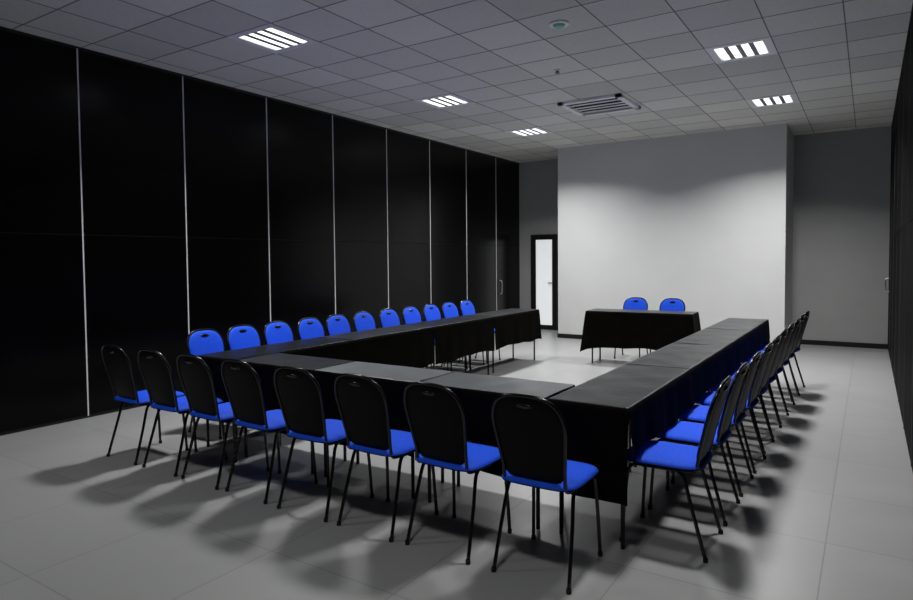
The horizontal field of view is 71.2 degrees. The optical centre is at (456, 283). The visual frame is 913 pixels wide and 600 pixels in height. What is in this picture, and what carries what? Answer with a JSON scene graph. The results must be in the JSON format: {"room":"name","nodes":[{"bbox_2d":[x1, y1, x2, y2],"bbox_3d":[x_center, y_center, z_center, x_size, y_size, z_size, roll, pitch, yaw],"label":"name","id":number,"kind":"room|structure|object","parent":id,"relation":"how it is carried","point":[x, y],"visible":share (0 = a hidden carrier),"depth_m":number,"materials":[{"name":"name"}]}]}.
{"room":"conference room","nodes":[
{"label":"conference room","id":0,"kind":"room"},
{"bbox_2d":[0,26,519,435],"bbox_3d":[-2.435,-0.547,7.883,0.221,3.530,13.820,1,3,33],"label":"wall","id":1,"kind":"structure","parent":0,"point":[142,206],"depth_m":6.99,"materials":[{"name":"black"}]},
{"bbox_2d":[0,329,912,599],"bbox_3d":[0.368,1.312,6.150,6.760,0.100,14.020,1,3,33],"label":"floor","id":2,"kind":"structure","parent":0,"point":[827,514],"depth_m":3.69,"materials":[{"name":"grey tile"}]},
{"bbox_2d":[101,344,188,464],"bbox_3d":[-2.426,0.887,4.947,0.409,0.889,0.515,1,3,34],"label":"chair","id":3,"kind":"object","parent":2,"relation":"on","point":[117,364],"visible":0.83,"depth_m":4.78,"materials":[{"name":"black plastic"}]},
{"bbox_2d":[114,390,183,403],"bbox_3d":[-2.399,0.876,4.986,0.396,0.031,0.420,1,3,34],"label":"seat cushion","id":4,"kind":"object","parent":3,"relation":"on","point":[143,397],"depth_m":4.83,"materials":[{"name":"blue fabric"}]},
{"bbox_2d":[137,348,227,476],"bbox_3d":[-2.021,0.894,4.687,0.409,0.889,0.515,1,3,33],"label":"chair","id":5,"kind":"object","parent":2,"relation":"on","point":[155,370],"visible":0.82,"depth_m":4.51,"materials":[{"name":"black paint"}]},
{"bbox_2d":[151,396,222,411],"bbox_3d":[-1.995,0.882,4.727,0.396,0.031,0.420,1,3,33],"label":"seat cushion","id":6,"kind":"object","parent":5,"relation":"on","point":[182,406],"depth_m":4.56,"materials":[{"name":"blue fabric"}]},
{"bbox_2d":[186,328,227,439],"bbox_3d":[-2.082,0.858,5.626,0.515,0.889,0.409,1,3,34],"label":"chair","id":7,"kind":"object","parent":2,"relation":"on","point":[207,340],"visible":0.27,"depth_m":5.70,"materials":[{"name":"blue fabric"}]},
{"bbox_2d":[189,330,223,354],"bbox_3d":[-2.236,0.630,5.718,0.114,0.404,0.347,1,3,34],"label":"backrest cushion","id":8,"kind":"object","parent":7,"relation":"on","point":[201,342],"depth_m":5.72,"materials":[{"name":"blue fabric"}]},
{"bbox_2d":[176,353,269,489],"bbox_3d":[-1.629,0.900,4.431,0.409,0.889,0.515,1,3,34],"label":"chair","id":9,"kind":"object","parent":2,"relation":"on","point":[196,378],"visible":0.86,"depth_m":4.26,"materials":[{"name":"black paint"}]},
{"bbox_2d":[190,402,236,419],"bbox_3d":[-1.602,0.889,4.470,0.396,0.031,0.420,1,3,34],"label":"seat cushion","id":10,"kind":"object","parent":9,"relation":"on","point":[225,410],"depth_m":4.31,"materials":[{"name":"blue fabric"}]},
{"bbox_2d":[226,324,260,349],"bbox_3d":[-1.856,0.843,5.973,0.515,0.889,0.409,1,3,34],"label":"chair","id":11,"kind":"object","parent":2,"relation":"on","point":[241,336],"visible":0.3,"depth_m":6.06,"materials":[{"name":"blue fabric"}]},
{"bbox_2d":[206,352,280,446],"bbox_3d":[-1.531,0.931,5.547,0.430,0.740,1.338,1,3,33],"label":"conference table","id":12,"kind":"object","parent":2,"relation":"on","point":[207,421],"visible":0.17,"depth_m":5.13,"materials":[{"name":"black metal"}]},
{"bbox_2d":[196,337,352,403],"bbox_3d":[-1.539,0.795,5.530,0.507,0.482,1.370,1,3,33],"label":"tablecloth","id":13,"kind":"object","parent":12,"relation":"on","point":[342,349],"visible":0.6,"depth_m":5.47,"materials":[{"name":"black fabric"}]},
{"bbox_2d":[221,359,317,503],"bbox_3d":[-1.233,0.907,4.178,0.409,0.889,0.515,1,3,35],"label":"chair","id":14,"kind":"object","parent":2,"relation":"on","point":[242,384],"visible":0.86,"depth_m":4.01,"materials":[{"name":"black paint"}]},
{"bbox_2d":[235,409,285,429],"bbox_3d":[-1.206,0.895,4.216,0.396,0.031,0.420,1,3,35],"label":"seat cushion","id":15,"kind":"object","parent":14,"relation":"on","point":[275,420],"depth_m":4.06,"materials":[{"name":"blue fabric"}]},
{"bbox_2d":[263,321,293,344],"bbox_3d":[-1.616,0.827,6.327,0.515,0.889,0.409,1,3,32],"label":"chair","id":16,"kind":"object","parent":2,"relation":"on","point":[274,332],"visible":0.38,"depth_m":6.40,"materials":[{"name":"blue fabric"}]},
{"bbox_2d":[244,362,347,473],"bbox_3d":[-1.222,0.957,4.797,0.828,0.740,0.410,1,3,33],"label":"conference table","id":17,"kind":"object","parent":2,"relation":"on","point":[245,428],"visible":0.21,"depth_m":4.85,"materials":[{"name":"black metal"}]},
{"bbox_2d":[238,353,352,434],"bbox_3d":[-1.222,0.824,4.792,0.832,0.489,0.475,1,3,33],"label":"tablecloth","id":18,"kind":"object","parent":17,"relation":"on","point":[265,366],"visible":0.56,"depth_m":4.65,"materials":[{"name":"black fabric"}]},
{"bbox_2d":[297,317,324,339],"bbox_3d":[-1.376,0.811,6.696,0.515,0.889,0.409,1,3,32],"label":"chair","id":19,"kind":"object","parent":2,"relation":"on","point":[308,327],"visible":0.36,"depth_m":6.77,"materials":[{"name":"blue fabric"}]},
{"bbox_2d":[273,366,373,522],"bbox_3d":[-0.816,0.914,3.897,0.409,0.889,0.515,1,3,32],"label":"chair","id":20,"kind":"object","parent":2,"relation":"on","point":[299,394],"visible":0.91,"depth_m":3.73,"materials":[{"name":"black paint"}]},
{"bbox_2d":[287,419,345,441],"bbox_3d":[-0.791,0.902,3.937,0.396,0.031,0.420,1,3,32],"label":"seat cushion","id":21,"kind":"object","parent":20,"relation":"on","point":[335,430],"depth_m":3.79,"materials":[{"name":"blue fabric"}]},
{"bbox_2d":[326,314,350,335],"bbox_3d":[-1.151,0.795,7.061,0.515,0.889,0.409,1,3,32],"label":"chair","id":22,"kind":"object","parent":2,"relation":"on","point":[335,323],"visible":0.23,"depth_m":7.14,"materials":[{"name":"blue fabric"}]},
{"bbox_2d":[353,311,375,331],"bbox_3d":[-0.910,0.779,7.429,0.515,0.889,0.409,1,3,32],"label":"chair","id":23,"kind":"object","parent":2,"relation":"on","point":[362,320],"visible":0.34,"depth_m":7.50,"materials":[{"name":"blue fabric"}]},
{"bbox_2d":[324,376,443,498],"bbox_3d":[-0.502,0.969,4.331,0.873,0.740,0.410,1,3,33],"label":"conference table","id":24,"kind":"object","parent":2,"relation":"on","point":[357,452],"visible":0.25,"depth_m":4.02,"materials":[{"name":"black metal"}]},
{"bbox_2d":[312,361,451,456],"bbox_3d":[-0.503,0.837,4.326,0.877,0.491,0.475,1,3,33],"label":"tablecloth","id":25,"kind":"object","parent":24,"relation":"on","point":[393,380],"visible":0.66,"depth_m":4.24,"materials":[{"name":"black fabric"}]},
{"bbox_2d":[334,373,438,542],"bbox_3d":[-0.405,0.920,3.634,0.409,0.889,0.515,1,3,34],"label":"chair","id":26,"kind":"object","parent":2,"relation":"on","point":[362,404],"visible":0.95,"depth_m":3.47,"materials":[{"name":"black paint"}]},
{"bbox_2d":[347,429,414,455],"bbox_3d":[-0.378,0.909,3.673,0.396,0.031,0.420,1,3,34],"label":"seat cushion","id":27,"kind":"object","parent":26,"relation":"on","point":[402,441],"depth_m":3.53,"materials":[{"name":"blue fabric"}]},
{"bbox_2d":[379,308,399,327],"bbox_3d":[-0.656,0.762,7.814,0.515,0.889,0.409,1,3,33],"label":"chair","id":28,"kind":"object","parent":2,"relation":"on","point":[388,317],"visible":0.28,"depth_m":7.89,"materials":[{"name":"blue fabric"}]},
{"bbox_2d":[402,306,448,370],"bbox_3d":[-0.407,0.745,8.201,0.515,0.889,0.409,1,3,33],"label":"chair","id":29,"kind":"object","parent":2,"relation":"on","point":[410,314],"visible":0.26,"depth_m":8.27,"materials":[{"name":"blue fabric"}]},
{"bbox_2d":[404,307,420,323],"bbox_3d":[-0.563,0.517,8.291,0.114,0.404,0.347,1,3,33],"label":"backrest cushion","id":30,"kind":"object","parent":29,"relation":"on","point":[411,314],"depth_m":8.28,"materials":[{"name":"blue fabric"}]},
{"bbox_2d":[423,304,467,370],"bbox_3d":[-0.161,0.728,8.577,0.515,0.889,0.409,1,3,34],"label":"chair","id":31,"kind":"object","parent":2,"relation":"on","point":[430,311],"visible":0.37,"depth_m":8.64,"materials":[{"name":"blue fabric"}]},
{"bbox_2d":[424,305,440,320],"bbox_3d":[-0.315,0.500,8.669,0.114,0.404,0.347,1,3,34],"label":"backrest cushion","id":32,"kind":"object","parent":31,"relation":"on","point":[431,312],"depth_m":8.66,"materials":[{"name":"blue fabric"}]},
{"bbox_2d":[403,381,511,564],"bbox_3d":[0.002,0.927,3.380,0.409,0.889,0.515,1,3,35],"label":"chair","id":33,"kind":"object","parent":2,"relation":"on","point":[435,415],"visible":0.95,"depth_m":3.22,"materials":[{"name":"black paint"}]},
{"bbox_2d":[416,442,500,470],"bbox_3d":[0.029,0.915,3.419,0.396,0.031,0.420,1,3,35],"label":"seat cushion","id":34,"kind":"object","parent":33,"relation":"on","point":[480,456],"depth_m":3.29,"materials":[{"name":"blue fabric"}]},
{"bbox_2d":[433,333,488,374],"bbox_3d":[-0.071,0.832,7.802,0.430,0.740,1.343,1,3,33],"label":"conference table","id":35,"kind":"object","parent":2,"relation":"on","point":[434,333],"visible":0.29,"depth_m":8.22,"materials":[{"name":"black metal"}]},
{"bbox_2d":[403,315,494,364],"bbox_3d":[-0.073,0.674,7.796,0.507,0.441,1.347,1,3,33],"label":"tablecloth","id":36,"kind":"object","parent":35,"relation":"on","point":[457,337],"visible":0.89,"depth_m":7.62,"materials":[{"name":"black fabric"}]},
{"bbox_2d":[442,302,484,368],"bbox_3d":[0.084,0.711,8.967,0.515,0.889,0.409,1,3,34],"label":"chair","id":37,"kind":"object","parent":2,"relation":"on","point":[449,309],"visible":0.34,"depth_m":9.03,"materials":[{"name":"blue fabric"}]},
{"bbox_2d":[443,303,458,317],"bbox_3d":[-0.070,0.483,9.060,0.114,0.404,0.347,1,3,34],"label":"backrest cushion","id":38,"kind":"object","parent":37,"relation":"on","point":[449,309],"depth_m":9.05,"materials":[{"name":"blue fabric"}]},
{"bbox_2d":[460,300,500,363],"bbox_3d":[0.338,0.694,9.362,0.515,0.889,0.409,1,3,34],"label":"chair","id":39,"kind":"object","parent":2,"relation":"on","point":[466,306],"visible":0.3,"depth_m":9.42,"materials":[{"name":"blue fabric"}]},
{"bbox_2d":[461,301,474,314],"bbox_3d":[0.183,0.466,9.454,0.114,0.404,0.347,1,3,34],"label":"backrest cushion","id":40,"kind":"object","parent":39,"relation":"on","point":[467,307],"depth_m":9.44,"materials":[{"name":"blue fabric"}]},
{"bbox_2d":[427,386,573,529],"bbox_3d":[0.230,0.981,3.858,0.856,0.740,0.410,1,3,33],"label":"conference table","id":41,"kind":"object","parent":2,"relation":"on","point":[563,390],"visible":0.24,"depth_m":3.68,"materials":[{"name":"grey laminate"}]},
{"bbox_2d":[415,372,574,476],"bbox_3d":[0.229,0.843,3.852,0.860,0.479,0.475,1,3,33],"label":"tablecloth","id":42,"kind":"object","parent":41,"relation":"on","point":[477,393],"visible":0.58,"depth_m":3.68,"materials":[{"name":"black fabric"}]},
{"bbox_2d":[469,316,534,372],"bbox_3d":[0.662,0.782,8.934,0.430,0.740,1.343,1,3,33],"label":"conference table","id":43,"kind":"object","parent":2,"relation":"on","point":[489,316],"visible":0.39,"depth_m":8.52,"materials":[{"name":"black metal"}]},
{"bbox_2d":[466,308,541,349],"bbox_3d":[0.668,0.625,8.940,0.507,0.442,1.375,1,3,33],"label":"tablecloth","id":44,"kind":"object","parent":43,"relation":"on","point":[512,325],"visible":0.91,"depth_m":8.77,"materials":[{"name":"black fabric"}]},
{"bbox_2d":[491,393,602,594],"bbox_3d":[0.438,0.934,3.094,0.409,0.889,0.515,1,3,33],"label":"chair","id":45,"kind":"object","parent":2,"relation":"on","point":[530,431],"visible":1,"depth_m":2.93,"materials":[{"name":"black paint"}]},
{"bbox_2d":[502,460,597,490],"bbox_3d":[0.463,0.922,3.133,0.396,0.031,0.420,1,3,33],"label":"seat cushion","id":46,"kind":"object","parent":45,"relation":"on","point":[578,473],"depth_m":2.99,"materials":[{"name":"blue fabric"}]},
{"bbox_2d":[559,412,666,549],"bbox_3d":[1.030,0.974,3.855,0.420,0.740,1.298,1,3,33],"label":"conference table","id":47,"kind":"object","parent":2,"relation":"on","point":[561,525],"visible":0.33,"depth_m":3.45,"materials":[{"name":"black metal"}]},
{"bbox_2d":[548,364,693,505],"bbox_3d":[1.023,0.842,3.839,0.499,0.491,1.328,1,3,33],"label":"tablecloth","id":48,"kind":"object","parent":47,"relation":"on","point":[595,412],"visible":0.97,"depth_m":3.34,"materials":[{"name":"black fabric"}]},
{"bbox_2d":[614,297,647,358],"bbox_3d":[2.624,0.667,9.545,0.409,0.889,0.515,1,3,31],"label":"chair","id":49,"kind":"object","parent":2,"relation":"on","point":[633,303],"visible":0.25,"depth_m":9.69,"materials":[{"name":"blue fabric"}]},
{"bbox_2d":[624,298,646,309],"bbox_3d":[2.717,0.435,9.693,0.347,0.404,0.114,1,3,31],"label":"backrest cushion","id":50,"kind":"object","parent":49,"relation":"on","point":[630,303],"depth_m":9.70,"materials":[{"name":"blue fabric"}]},
{"bbox_2d":[592,315,692,362],"bbox_3d":[2.578,0.766,8.903,1.400,0.740,0.440,1,3,30],"label":"conference table","id":51,"kind":"object","parent":2,"relation":"on","point":[692,315],"visible":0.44,"depth_m":9.38,"materials":[{"name":"black metal"}]},
{"bbox_2d":[580,308,700,351],"bbox_3d":[2.577,0.681,8.900,1.572,0.584,0.592,1,3,30],"label":"tablecloth","id":52,"kind":"object","parent":51,"relation":"on","point":[602,328],"visible":0.94,"depth_m":8.70,"materials":[{"name":"black fabric"}]},
{"bbox_2d":[650,298,684,352],"bbox_3d":[3.072,0.674,9.256,0.409,0.889,0.515,1,3,35],"label":"chair","id":53,"kind":"object","parent":2,"relation":"on","point":[669,304],"visible":0.29,"depth_m":9.41,"materials":[{"name":"blue fabric"}]},
{"bbox_2d":[660,299,683,310],"bbox_3d":[3.175,0.442,9.396,0.347,0.404,0.114,1,3,35],"label":"backrest cushion","id":54,"kind":"object","parent":53,"relation":"on","point":[667,304],"depth_m":9.41,"materials":[{"name":"blue fabric"}]},
{"bbox_2d":[619,376,731,562],"bbox_3d":[1.166,0.917,3.375,0.515,0.889,0.409,1,3,33],"label":"chair","id":55,"kind":"object","parent":2,"relation":"on","point":[674,457],"visible":0.96,"depth_m":3.26,"materials":[{"name":"blue fabric"}]},
{"bbox_2d":[628,440,712,469],"bbox_3d":[1.126,0.906,3.400,0.420,0.031,0.396,1,3,33],"label":"seat cushion","id":56,"kind":"object","parent":55,"relation":"on","point":[662,455],"depth_m":3.31,"materials":[{"name":"blue fabric"}]},
{"bbox_2d":[696,390,716,458],"bbox_3d":[1.317,0.694,3.267,0.114,0.404,0.347,1,3,33],"label":"backrest cushion","id":57,"kind":"object","parent":55,"relation":"on","point":[704,451],"depth_m":3.16,"materials":[{"name":"blue fabric"}]},
{"bbox_2d":[648,362,747,525],"bbox_3d":[1.446,0.898,3.802,0.515,0.889,0.409,1,3,34],"label":"chair","id":58,"kind":"object","parent":2,"relation":"on","point":[682,432],"visible":0.84,"depth_m":3.69,"materials":[{"name":"black paint"}]},
{"bbox_2d":[657,421,730,444],"bbox_3d":[1.407,0.887,3.828,0.420,0.031,0.396,1,3,34],"label":"seat cushion","id":59,"kind":"object","parent":58,"relation":"on","point":[683,432],"depth_m":3.73,"materials":[{"name":"blue fabric"}]},
{"bbox_2d":[717,375,734,433],"bbox_3d":[1.597,0.675,3.692,0.114,0.404,0.347,1,3,34],"label":"backrest cushion","id":60,"kind":"object","parent":58,"relation":"on","point":[724,426],"depth_m":3.58,"materials":[{"name":"blue fabric"}]},
{"bbox_2d":[671,351,760,496],"bbox_3d":[1.727,0.879,4.229,0.515,0.889,0.409,1,3,34],"label":"chair","id":61,"kind":"object","parent":2,"relation":"on","point":[697,414],"visible":0.73,"depth_m":4.10,"materials":[{"name":"black paint"}]},
{"bbox_2d":[679,405,745,423],"bbox_3d":[1.688,0.868,4.255,0.420,0.031,0.396,1,3,34],"label":"seat cushion","id":62,"kind":"object","parent":61,"relation":"on","point":[697,414],"depth_m":4.16,"materials":[{"name":"blue fabric"}]},
{"bbox_2d":[696,342,772,473],"bbox_3d":[2.014,0.860,4.652,0.515,0.889,0.409,1,3,35],"label":"chair","id":63,"kind":"object","parent":2,"relation":"on","point":[753,400],"visible":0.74,"depth_m":4.48,"materials":[{"name":"black paint"}]},
{"bbox_2d":[696,392,758,407],"bbox_3d":[1.975,0.850,4.679,0.420,0.031,0.396,1,3,35],"label":"seat cushion","id":64,"kind":"object","parent":63,"relation":"on","point":[707,397],"depth_m":4.59,"materials":[{"name":"blue fabric"}]},
{"bbox_2d":[708,335,780,453],"bbox_3d":[2.289,0.841,5.082,0.515,0.889,0.409,1,3,36],"label":"chair","id":65,"kind":"object","parent":2,"relation":"on","point":[776,341],"visible":0.44,"depth_m":4.95,"materials":[{"name":"black paint"}]},
{"bbox_2d":[708,382,767,393],"bbox_3d":[2.251,0.831,5.110,0.420,0.031,0.396,1,3,36],"label":"seat cushion","id":66,"kind":"object","parent":65,"relation":"on","point":[764,388],"depth_m":5.03,"materials":[{"name":"blue fabric"}]},
{"bbox_2d":[729,328,787,437],"bbox_3d":[2.567,0.823,5.512,0.515,0.889,0.409,1,3,36],"label":"chair","id":67,"kind":"object","parent":2,"relation":"on","point":[784,332],"visible":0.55,"depth_m":5.39,"materials":[{"name":"black paint"}]},
{"bbox_2d":[729,371,775,382],"bbox_3d":[2.529,0.812,5.539,0.420,0.031,0.396,1,3,36],"label":"seat cushion","id":68,"kind":"object","parent":67,"relation":"on","point":[772,377],"depth_m":5.45,"materials":[{"name":"blue fabric"}]},
{"bbox_2d":[735,323,794,423],"bbox_3d":[2.850,0.804,5.938,0.515,0.889,0.409,1,3,36],"label":"chair","id":69,"kind":"object","parent":2,"relation":"on","point":[790,328],"visible":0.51,"depth_m":5.81,"materials":[{"name":"black paint"}]},
{"bbox_2d":[735,363,782,373],"bbox_3d":[2.811,0.793,5.966,0.420,0.031,0.396,1,3,36],"label":"seat cushion","id":70,"kind":"object","parent":69,"relation":"on","point":[779,369],"depth_m":5.89,"materials":[{"name":"blue fabric"}]},
{"bbox_2d":[742,318,800,409],"bbox_3d":[3.133,0.785,6.364,0.515,0.889,0.409,1,3,37],"label":"chair","id":71,"kind":"object","parent":2,"relation":"on","point":[797,322],"visible":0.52,"depth_m":6.25,"materials":[{"name":"black paint"}]},
{"bbox_2d":[743,356,789,364],"bbox_3d":[3.095,0.774,6.392,0.420,0.031,0.396,1,3,37],"label":"seat cushion","id":72,"kind":"object","parent":71,"relation":"on","point":[786,361],"depth_m":6.32,"materials":[{"name":"blue fabric"}]},
{"bbox_2d":[752,314,804,401],"bbox_3d":[3.412,0.766,6.792,0.515,0.889,0.409,1,3,37],"label":"chair","id":73,"kind":"object","parent":2,"relation":"on","point":[802,317],"visible":0.43,"depth_m":6.71,"materials":[{"name":"black paint"}]},
{"bbox_2d":[752,350,794,357],"bbox_3d":[3.374,0.755,6.821,0.420,0.031,0.396,1,3,37],"label":"seat cushion","id":74,"kind":"object","parent":73,"relation":"on","point":[792,354],"depth_m":6.75,"materials":[{"name":"blue fabric"}]},
{"bbox_2d":[757,311,809,392],"bbox_3d":[3.696,0.747,7.217,0.515,0.889,0.409,1,3,38],"label":"chair","id":75,"kind":"object","parent":2,"relation":"on","point":[807,313],"visible":0.41,"depth_m":7.15,"materials":[{"name":"black paint"}]},
{"bbox_2d":[757,345,799,351],"bbox_3d":[3.658,0.736,7.246,0.420,0.031,0.396,1,3,38],"label":"seat cushion","id":76,"kind":"object","parent":75,"relation":"on","point":[797,349],"depth_m":7.19,"materials":[{"name":"blue fabric"}]},
{"bbox_3d":[1.738,0.926,4.948,0.420,0.740,1.293,1,3,33],"label":"conference table","id":77,"kind":"object","parent":2,"relation":"on","visible":0},
{"bbox_2d":[627,343,728,404],"bbox_3d":[1.737,0.768,4.941,0.482,0.440,1.297,1,3,33],"label":"tablecloth","id":78,"kind":"object","parent":77,"relation":"on","point":[708,364],"visible":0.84,"depth_m":4.79,"materials":[{"name":"black fabric"}]},
{"bbox_3d":[2.444,0.878,6.038,0.420,0.740,1.293,1,3,33],"label":"conference table","id":79,"kind":"object","parent":2,"relation":"on","visible":0},
{"bbox_2d":[674,328,751,374],"bbox_3d":[2.442,0.720,6.032,0.481,0.440,1.297,1,3,33],"label":"tablecloth","id":80,"kind":"object","parent":79,"relation":"on","point":[738,343],"visible":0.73,"depth_m":5.90,"materials":[{"name":"black fabric"}]},
{"bbox_3d":[-0.802,0.881,6.673,0.430,0.740,1.333,1,3,33],"label":"conference table","id":81,"kind":"object","parent":2,"relation":"on","visible":0},
{"bbox_2d":[322,325,434,367],"bbox_3d":[-0.804,0.725,6.668,0.504,0.442,1.337,1,3,33],"label":"tablecloth","id":82,"kind":"object","parent":81,"relation":"on","point":[398,345],"visible":0.82,"depth_m":6.58,"materials":[{"name":"black fabric"}]},
{"bbox_3d":[3.164,0.829,7.150,0.420,0.740,1.343,1,3,33],"label":"conference table","id":83,"kind":"object","parent":2,"relation":"on","visible":0},
{"bbox_2d":[706,318,769,354],"bbox_3d":[3.170,0.670,7.155,0.496,0.440,1.375,1,3,33],"label":"tablecloth","id":84,"kind":"object","parent":83,"relation":"on","point":[759,328],"visible":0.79,"depth_m":7.03,"materials":[{"name":"black fabric"}]},
{"bbox_2d":[0,0,912,162],"bbox_3d":[0.336,-2.414,6.007,6.760,0.302,14.020,1,3,33],"label":"ceiling","id":85,"kind":"structure","parent":0,"point":[842,60],"depth_m":6.42,"materials":[{"name":"tile"}]},
{"bbox_2d":[227,23,318,53],"bbox_3d":[-1.681,-2.289,5.851,0.580,0.106,0.580,1,3,33],"label":"ceiling light","id":86,"kind":"object","parent":85,"relation":"attached to","point":[269,37],"visible":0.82,"depth_m":5.84,"materials":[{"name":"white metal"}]},
{"bbox_2d":[414,93,474,108],"bbox_3d":[-0.149,-2.393,8.217,0.580,0.106,0.580,1,3,33],"label":"ceiling light","id":87,"kind":"object","parent":85,"relation":"attached to","point":[446,100],"visible":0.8,"depth_m":8.21,"materials":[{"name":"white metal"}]},
{"bbox_2d":[505,127,551,136],"bbox_3d":[1.171,-2.483,10.255,0.580,0.106,0.580,1,3,33],"label":"ceiling light","id":88,"kind":"object","parent":85,"relation":"attached to","point":[532,131],"visible":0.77,"depth_m":10.23,"materials":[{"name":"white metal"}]},
{"bbox_2d":[549,19,568,28],"bbox_3d":[0.887,-2.233,5.514,0.170,0.036,0.170,1,3,33],"label":"smoke detector","id":89,"kind":"object","parent":85,"relation":"attached to","point":[560,23],"visible":1,"depth_m":5.48,"materials":[{"name":"white plastic"}]},
{"bbox_2d":[558,93,640,116],"bbox_3d":[1.903,-2.355,8.463,0.840,0.036,0.840,1,3,33],"label":"ceiling vent","id":90,"kind":"object","parent":85,"relation":"in","point":[613,103],"visible":1,"depth_m":8.43,"materials":[{"name":"white metal"}]},
{"bbox_2d":[704,37,777,63],"bbox_3d":[2.818,-2.345,6.298,0.580,0.106,0.580,1,3,33],"label":"ceiling light","id":91,"kind":"object","parent":85,"relation":"attached to","point":[759,47],"visible":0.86,"depth_m":6.29,"materials":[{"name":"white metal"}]},
{"bbox_2d":[745,93,799,107],"bbox_3d":[4.138,-2.435,8.336,0.580,0.106,0.580,1,3,33],"label":"ceiling light","id":92,"kind":"object","parent":85,"relation":"attached to","point":[790,98],"visible":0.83,"depth_m":8.33,"materials":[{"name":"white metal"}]},
{"bbox_2d":[558,124,793,342],"bbox_3d":[3.809,-0.735,11.377,3.800,3.530,1.160,1,3,33],"label":"wall","id":93,"kind":"structure","parent":0,"point":[704,221],"depth_m":10.69,"materials":[{"name":"white paint"}]},
{"bbox_2d":[519,126,891,343],"bbox_3d":[4.138,-0.759,11.927,6.760,3.530,0.120,1,3,33],"label":"wall","id":94,"kind":"structure","parent":0,"point":[841,196],"depth_m":10.50,"materials":[{"name":"grey paint"}]},
{"bbox_2d":[531,234,557,329],"bbox_3d":[1.827,-0.022,13.321,0.600,1.990,0.106,1,3,33],"label":"door","id":95,"kind":"structure","parent":94,"relation":"in","point":[544,247],"depth_m":13.31,"materials":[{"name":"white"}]},
{"bbox_2d":[557,333,887,348],"bbox_3d":[3.801,0.988,11.450,6.560,0.080,1.174,1,3,33],"label":"baseboard","id":96,"kind":"structure","parent":94,"relation":"attached to","point":[807,342],"depth_m":10.55,"materials":[{"name":"black"}]},
{"bbox_2d":[884,7,912,471],"bbox_3d":[3.139,-0.457,4.277,0.221,3.530,13.820,1,3,33],"label":"wall","id":97,"kind":"structure","parent":0,"point":[900,295],"depth_m":5.94,"materials":[{"name":"black"}]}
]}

